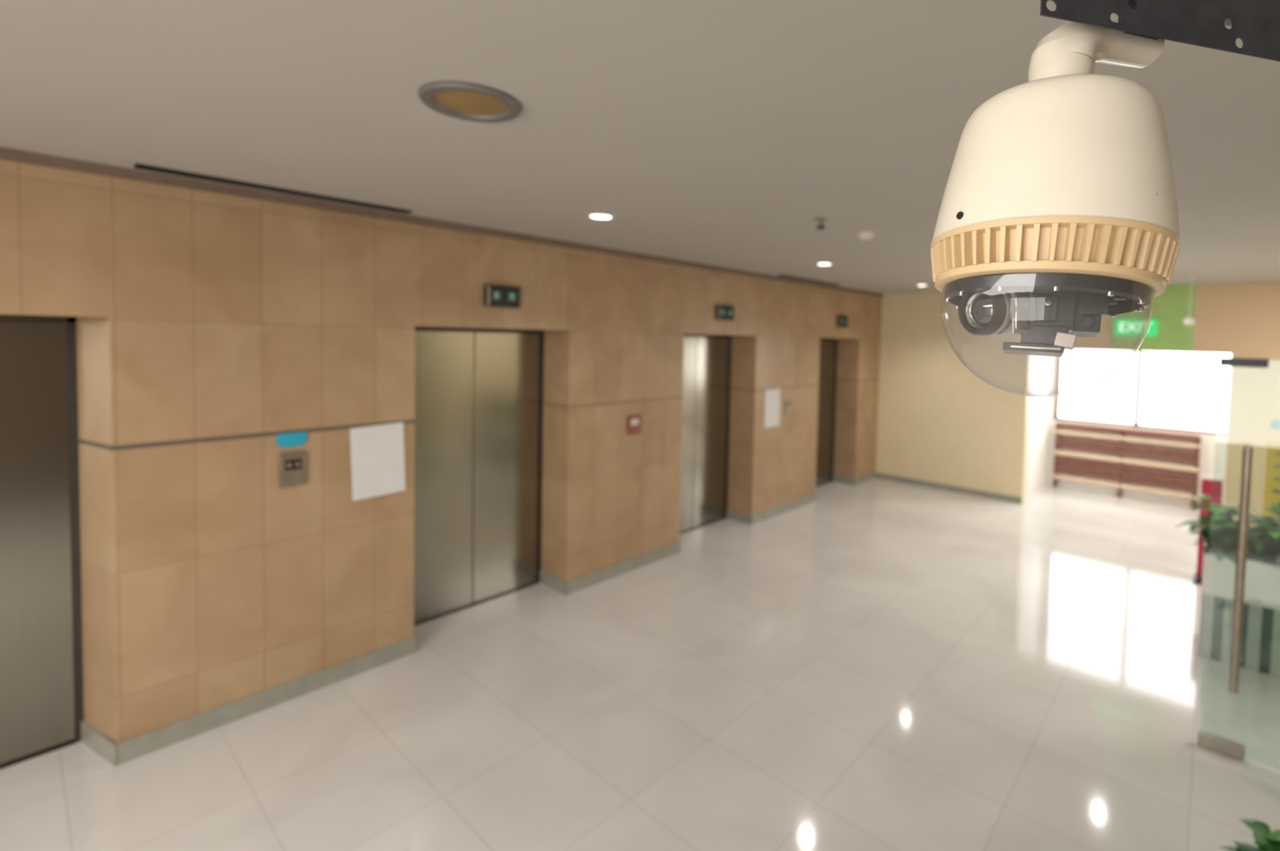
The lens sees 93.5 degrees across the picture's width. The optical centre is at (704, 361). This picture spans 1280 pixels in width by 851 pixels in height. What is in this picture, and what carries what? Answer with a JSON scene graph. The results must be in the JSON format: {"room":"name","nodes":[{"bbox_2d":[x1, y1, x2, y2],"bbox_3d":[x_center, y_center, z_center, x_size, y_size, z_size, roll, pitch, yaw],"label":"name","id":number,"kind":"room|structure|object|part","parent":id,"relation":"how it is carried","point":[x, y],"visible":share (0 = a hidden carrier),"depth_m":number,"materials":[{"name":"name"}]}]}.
{"room":"elevator lobby","nodes":[
{"label":"elevator lobby","id":0,"kind":"room"},
{"bbox_2d":[0,159,881,744],"bbox_3d":[-1.410,0.474,4.982,0.560,2.900,12.130,3,3,40],"label":"wall","id":1,"kind":"structure","parent":0,"point":[208,584],"depth_m":3.47,"materials":[{"name":"beige stone"}]},
{"bbox_2d":[0,320,75,765],"bbox_3d":[-3.396,0.882,2.851,0.030,2.149,0.522,3,3,40],"label":"door leaf","id":2,"kind":"structure","parent":1,"relation":"in","point":[37,690],"depth_m":2.94,"materials":[{"name":"silver metal"}]},
{"bbox_2d":[0,315,84,769],"bbox_3d":[-3.561,0.876,2.645,0.055,2.187,1.110,3,3,40],"label":"frame","id":3,"kind":"object","parent":1,"relation":"attached to","point":[71,321],"visible":0.92,"depth_m":3.03,"materials":[{"name":"metal"}]},
{"bbox_2d":[276,431,306,448],"bbox_3d":[-2.360,0.449,3.423,0.006,0.078,0.145,3,3,40],"label":"sticker","id":4,"kind":"object","parent":1,"relation":"attached to","point":[295,439],"visible":1,"depth_m":3.42,"materials":[{"name":"blue plastic"}]},
{"bbox_2d":[279,450,306,488],"bbox_3d":[-2.357,0.615,3.428,0.025,0.195,0.130,3,3,40],"label":"panel","id":5,"kind":"object","parent":1,"relation":"attached to","point":[292,465],"visible":1,"depth_m":3.42,"materials":[{"name":"metal"}]},
{"bbox_2d":[349,422,405,501],"bbox_3d":[-2.061,0.628,3.785,0.007,0.461,0.332,3,3,40],"label":"paper notice","id":6,"kind":"object","parent":1,"relation":"attached to","point":[377,451],"visible":1,"depth_m":3.78,"materials":[{"name":"white paper"}]},
{"bbox_2d":[0,146,883,297],"bbox_3d":[-1.156,-0.937,4.736,0.020,0.050,12.130,3,3,40],"label":"trim","id":7,"kind":"structure","parent":1,"relation":"attached to","point":[6,153],"depth_m":3.49,"materials":[{"name":"brown wood"}]},
{"bbox_2d":[413,330,474,623],"bbox_3d":[-2.012,0.849,4.471,0.030,2.149,0.587,3,3,40],"label":"door leaf","id":8,"kind":"structure","parent":1,"relation":"in","point":[444,361],"depth_m":4.50,"materials":[{"name":"silver metal"}]},
{"bbox_2d":[77,378,879,450],"bbox_3d":[-1.330,0.369,4.912,0.363,0.022,12.130,3,3,40],"label":"trim","id":9,"kind":"structure","parent":1,"relation":"attached to","point":[345,427],"depth_m":3.31,"materials":[{"name":"grey metal"}]},
{"bbox_2d":[80,471,876,767],"bbox_3d":[-1.365,1.875,4.966,0.374,0.105,12.144,3,3,40],"label":"baseboard","id":10,"kind":"structure","parent":1,"relation":"attached to","point":[137,747],"depth_m":3.53,"materials":[{"name":"grey stone"}]},
{"bbox_2d":[413,326,544,626],"bbox_3d":[-1.814,0.833,4.691,0.055,2.187,1.240,3,3,40],"label":"frame","id":11,"kind":"object","parent":1,"relation":"attached to","point":[540,332],"visible":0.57,"depth_m":5.10,"materials":[{"name":"metal"}]},
{"bbox_2d":[484,284,519,308],"bbox_3d":[-1.476,-0.476,4.376,0.040,0.156,0.270,3,3,40],"label":"display","id":12,"kind":"object","parent":1,"relation":"attached to","point":[495,295],"visible":1,"depth_m":4.35,"materials":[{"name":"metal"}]},
{"bbox_2d":[471,332,539,604],"bbox_3d":[-1.627,0.839,4.922,0.030,2.149,0.587,3,3,40],"label":"door leaf","id":13,"kind":"structure","parent":1,"relation":"in","point":[506,376],"depth_m":4.89,"materials":[{"name":"silver metal"}]},
{"bbox_2d":[626,414,640,435],"bbox_3d":[-0.637,0.574,5.442,0.025,0.170,0.150,3,3,40],"label":"panel","id":14,"kind":"object","parent":1,"relation":"attached to","point":[633,421],"visible":1,"depth_m":5.43,"materials":[{"name":"plastic"}]},
{"bbox_2d":[680,337,696,533],"bbox_3d":[-0.316,0.807,6.457,0.030,2.149,0.582,3,3,40],"label":"door leaf","id":15,"kind":"structure","parent":1,"relation":"in","point":[690,343],"depth_m":6.59,"materials":[{"name":"silver metal"}]},
{"bbox_2d":[680,333,731,534],"bbox_3d":[-0.119,0.792,6.675,0.055,2.187,1.230,3,3,40],"label":"frame","id":16,"kind":"object","parent":1,"relation":"attached to","point":[685,335],"visible":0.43,"depth_m":7.10,"materials":[{"name":"metal"}]},
{"bbox_2d":[691,337,728,528],"bbox_3d":[0.066,0.798,6.904,0.030,2.149,0.582,3,3,40],"label":"door leaf","id":17,"kind":"structure","parent":1,"relation":"in","point":[712,354],"depth_m":6.88,"materials":[{"name":"silver metal"}]},
{"bbox_2d":[715,304,733,320],"bbox_3d":[0.218,-0.517,6.359,0.040,0.156,0.270,3,3,40],"label":"display","id":18,"kind":"object","parent":1,"relation":"attached to","point":[726,313],"visible":1,"depth_m":6.33,"materials":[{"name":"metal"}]},
{"bbox_2d":[764,388,780,428],"bbox_3d":[0.809,0.558,7.146,0.007,0.450,0.316,3,3,40],"label":"paper notice","id":19,"kind":"object","parent":1,"relation":"attached to","point":[772,397],"visible":1,"depth_m":7.13,"materials":[{"name":"white paper"}]},
{"bbox_2d":[785,397,791,413],"bbox_3d":[1.044,0.543,7.411,0.025,0.190,0.130,3,3,40],"label":"panel","id":20,"kind":"object","parent":1,"relation":"attached to","point":[788,400],"visible":1,"depth_m":7.40,"materials":[{"name":"metal"}]},
{"bbox_2d":[815,340,835,486],"bbox_3d":[1.772,0.757,8.901,0.030,2.149,0.547,3,3,40],"label":"door leaf","id":21,"kind":"structure","parent":1,"relation":"in","point":[827,348],"depth_m":8.91,"materials":[{"name":"silver metal"}]},
{"bbox_2d":[815,337,837,487],"bbox_3d":[1.598,0.750,8.686,0.055,2.187,1.160,3,3,40],"label":"frame","id":22,"kind":"object","parent":1,"relation":"attached to","point":[821,339],"visible":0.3,"depth_m":9.09,"materials":[{"name":"metal"}]},
{"bbox_2d":[836,315,848,327],"bbox_3d":[1.935,-0.559,8.370,0.040,0.156,0.270,3,3,40],"label":"display","id":23,"kind":"object","parent":1,"relation":"attached to","point":[842,321],"visible":1,"depth_m":8.33,"materials":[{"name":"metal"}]},
{"bbox_2d":[0,478,1279,850],"bbox_3d":[1.814,2.121,3.275,7.900,0.100,13.870,3,3,40],"label":"floor","id":24,"kind":"structure","parent":0,"point":[876,664],"depth_m":3.39,"materials":[{"name":"tile"}]},
{"bbox_2d":[1053,422,1200,509],"bbox_3d":[5.975,1.458,8.565,1.690,0.990,0.098,3,3,40],"label":"slatted bench","id":25,"kind":"object","parent":24,"relation":"on","point":[1122,445],"visible":0.98,"depth_m":8.49,"materials":[{"name":"brown wood"}]},
{"bbox_2d":[1193,476,1223,585],"bbox_3d":[4.659,1.561,5.523,0.180,0.970,0.240,3,3,40],"label":"display stand","id":26,"kind":"object","parent":24,"relation":"on","point":[1212,487],"visible":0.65,"depth_m":5.52,"materials":[{"name":"metal"}]},
{"bbox_2d":[1174,494,1279,679],"bbox_3d":[4.079,1.546,3.913,1.621,1.104,0.773,3,3,40],"label":"planter box","id":27,"kind":"object","parent":24,"relation":"on","point":[1260,631],"visible":0.94,"depth_m":4.09,"materials":[{"name":"white paint"}]},
{"bbox_2d":[1219,819,1279,850],"bbox_3d":[2.057,1.905,2.038,0.381,0.446,0.476,1,2,-20],"label":"potted plant","id":28,"kind":"object","parent":24,"relation":"on","point":[1265,840],"visible":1,"depth_m":2.15,"materials":[{"name":"green plant"}]},
{"bbox_2d":[1262,442,1279,518],"bbox_3d":[4.654,1.368,4.734,0.360,1.420,0.240,3,3,40],"label":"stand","id":29,"kind":"object","parent":24,"relation":"on","point":[1272,481],"visible":0.77,"depth_m":4.80,"materials":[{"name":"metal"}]},
{"bbox_3d":[3.550,2.127,2.550,0.520,0.030,0.030,3,3,40],"label":"floor","id":30,"kind":"structure","parent":24,"relation":"on","visible":0},
{"bbox_2d":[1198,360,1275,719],"bbox_3d":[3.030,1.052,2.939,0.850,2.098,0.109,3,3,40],"label":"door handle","id":31,"kind":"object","parent":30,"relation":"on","point":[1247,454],"visible":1,"depth_m":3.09,"materials":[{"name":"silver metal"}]},
{"bbox_2d":[1197,729,1244,761],"bbox_3d":[2.771,2.061,3.213,0.190,0.070,0.040,3,3,40],"label":"clamp","id":32,"kind":"object","parent":31,"relation":"attached to","point":[1228,748],"visible":1,"depth_m":3.20,"materials":[{"name":"metal"}]},
{"bbox_3d":[2.805,1.084,3.132,0.038,1.290,0.109,3,3,40],"label":"pull handle","id":33,"kind":"part","parent":31,"relation":"part of","materials":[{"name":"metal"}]},
{"bbox_2d":[1219,357,1269,368],"bbox_3d":[2.820,0.006,3.129,0.190,0.045,0.040,3,3,40],"label":"clamp","id":34,"kind":"object","parent":31,"relation":"attached to","point":[1224,362],"visible":1,"depth_m":3.11,"materials":[{"name":"metal"}]},
{"bbox_2d":[0,0,1279,293],"bbox_3d":[1.885,-0.875,3.153,7.900,0.100,13.870,3,3,40],"label":"ceiling","id":35,"kind":"structure","parent":0,"point":[711,132],"depth_m":1.98,"materials":[{"name":"paint"}]},
{"bbox_2d":[133,163,412,213],"bbox_3d":[-2.244,-0.921,3.259,0.071,0.012,1.250,3,3,40],"label":"ceiling vent","id":36,"kind":"object","parent":35,"relation":"in","point":[136,166],"visible":1,"depth_m":3.15,"materials":[{"name":"metal"}]},
{"bbox_2d":[417,80,521,122],"bbox_3d":[-0.749,-0.829,1.925,0.310,0.016,0.310,3,3,40],"label":"ceiling speaker","id":37,"kind":"object","parent":35,"relation":"in","point":[463,100],"depth_m":1.91},
{"bbox_2d":[586,213,614,220],"bbox_3d":[-0.648,-0.904,3.744,0.170,0.010,0.170,3,3,40],"label":"recessed light","id":38,"kind":"object","parent":35,"relation":"in","point":[597,216],"visible":1,"depth_m":3.74,"materials":[{"name":"white"}]},
{"bbox_2d":[777,274,839,285],"bbox_3d":[1.314,-1.007,7.426,0.071,0.012,1.370,3,3,40],"label":"ceiling vent","id":39,"kind":"object","parent":35,"relation":"in","point":[780,275],"visible":1,"depth_m":7.35,"materials":[{"name":"metal"}]},
{"bbox_2d":[814,217,827,229],"bbox_3d":[0.713,-0.843,3.666,0.080,0.062,0.080,3,3,40],"label":"sprinkler","id":40,"kind":"object","parent":35,"relation":"attached to","point":[820,225],"visible":1,"depth_m":3.65,"materials":[{"name":"metal"}]},
{"bbox_2d":[815,262,833,266],"bbox_3d":[1.167,-0.946,5.823,0.170,0.010,0.170,3,3,40],"label":"recessed light","id":41,"kind":"object","parent":35,"relation":"in","point":[817,264],"visible":1,"depth_m":5.81,"materials":[{"name":"white"}]},
{"bbox_2d":[857,231,874,239],"bbox_3d":[1.109,-0.860,4.111,0.110,0.046,0.110,3,3,40],"label":"smoke detector","id":42,"kind":"object","parent":35,"relation":"attached to","point":[862,235],"visible":1,"depth_m":4.08,"materials":[{"name":"white plastic"}]},
{"bbox_2d":[915,284,928,286],"bbox_3d":[2.822,-0.987,7.762,0.170,0.010,0.170,3,3,40],"label":"recessed light","id":43,"kind":"object","parent":35,"relation":"in","point":[915,285],"visible":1,"depth_m":7.74,"materials":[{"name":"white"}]},
{"bbox_2d":[1182,276,1195,325],"bbox_3d":[5.039,-0.625,6.205,0.100,0.500,0.100,3,3,40],"label":"sensor","id":44,"kind":"object","parent":35,"relation":"hanging from","point":[1188,321],"visible":1,"depth_m":6.20,"materials":[{"name":"white plastic"}]},
{"bbox_2d":[875,292,1032,503],"bbox_3d":[3.392,0.423,8.989,2.660,2.900,0.200,3,3,40],"label":"wall","id":45,"kind":"structure","parent":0,"point":[939,422],"depth_m":8.73,"materials":[{"name":"beige paint"}]},
{"bbox_2d":[875,472,1022,504],"bbox_3d":[3.507,1.844,8.779,2.086,0.085,0.014,3,3,40],"label":"baseboard","id":46,"kind":"structure","parent":45,"relation":"attached to","point":[882,476],"depth_m":8.70,"materials":[{"name":"grey stone"}]},
{"bbox_2d":[1025,355,1051,501],"bbox_3d":[4.859,0.465,8.815,0.200,2.900,1.440,3,3,40],"label":"wall","id":47,"kind":"structure","parent":0,"point":[1041,365],"depth_m":8.67,"materials":[{"name":"white paint"}]},
{"bbox_2d":[1045,356,1227,509],"bbox_3d":[6.304,0.515,8.430,2.500,2.900,0.150,3,3,40],"label":"wall","id":48,"kind":"structure","parent":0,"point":[1213,448],"depth_m":8.47,"materials":[{"name":"white paint"}]},
{"bbox_2d":[1053,351,1232,435],"bbox_3d":[6.273,0.054,8.428,2.295,1.780,0.060,3,3,40],"label":"window","id":49,"kind":"structure","parent":48,"relation":"attached to","point":[1140,354],"depth_m":8.50,"materials":[{"name":"white metal"}]},
{"bbox_2d":[1065,281,1279,532],"bbox_3d":[6.341,0.596,6.473,5.100,2.900,0.200,3,3,40],"label":"wall","id":50,"kind":"structure","parent":0,"point":[1240,320],"depth_m":6.64,"materials":[{"name":"beige paint"}]},
{"bbox_2d":[1112,284,1196,351],"bbox_3d":[5.358,-0.516,7.150,0.770,0.780,0.012,3,3,40],"label":"wall panel","id":51,"kind":"object","parent":50,"relation":"attached to","point":[1171,308],"visible":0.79,"depth_m":7.05,"materials":[{"name":"paint"}]},
{"bbox_2d":[1113,319,1157,336],"bbox_3d":[5.209,-0.408,7.237,0.420,0.200,0.053,3,3,40],"label":"exit sign","id":52,"kind":"object","parent":51,"relation":"attached to","point":[1122,327],"visible":0.98,"depth_m":7.22,"materials":[{"name":"green plastic"}]},
{"bbox_2d":[1271,420,1279,428],"bbox_3d":[6.262,0.687,6.403,0.280,0.080,0.012,3,3,40],"label":"wall sign","id":53,"kind":"object","parent":50,"relation":"attached to","point":[1275,424],"visible":1,"depth_m":6.47,"materials":[{"name":"paper"}]},
{"bbox_3d":[1.452,0.766,-0.520,0.150,2.900,7.470,3,3,40],"label":"wall","id":54,"kind":"structure","parent":0,"visible":0},
{"bbox_2d":[1040,0,1279,62],"bbox_3d":[1.564,-0.301,0.856,2.667,0.058,0.049,1,2,-15],"label":"bracket","id":55,"kind":"object","parent":54,"relation":"attached to","point":[1201,23],"visible":1,"depth_m":0.54,"materials":[{"name":"black metal"}]},
{"bbox_2d":[930,21,1181,397],"bbox_3d":[0.312,-0.143,0.546,0.196,0.350,0.195,2,3,25],"label":"dome security camera","id":56,"kind":"object","parent":55,"relation":"attached to","point":[1058,215],"visible":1,"depth_m":0.48,"materials":[{"name":"beige plastic"}]},
{"bbox_3d":[0.366,-0.291,0.562,0.124,0.052,0.056,1,2,-15],"label":"arm","id":57,"kind":"part","parent":56,"relation":"part of","materials":[{"name":"beige plastic"}]}
]}

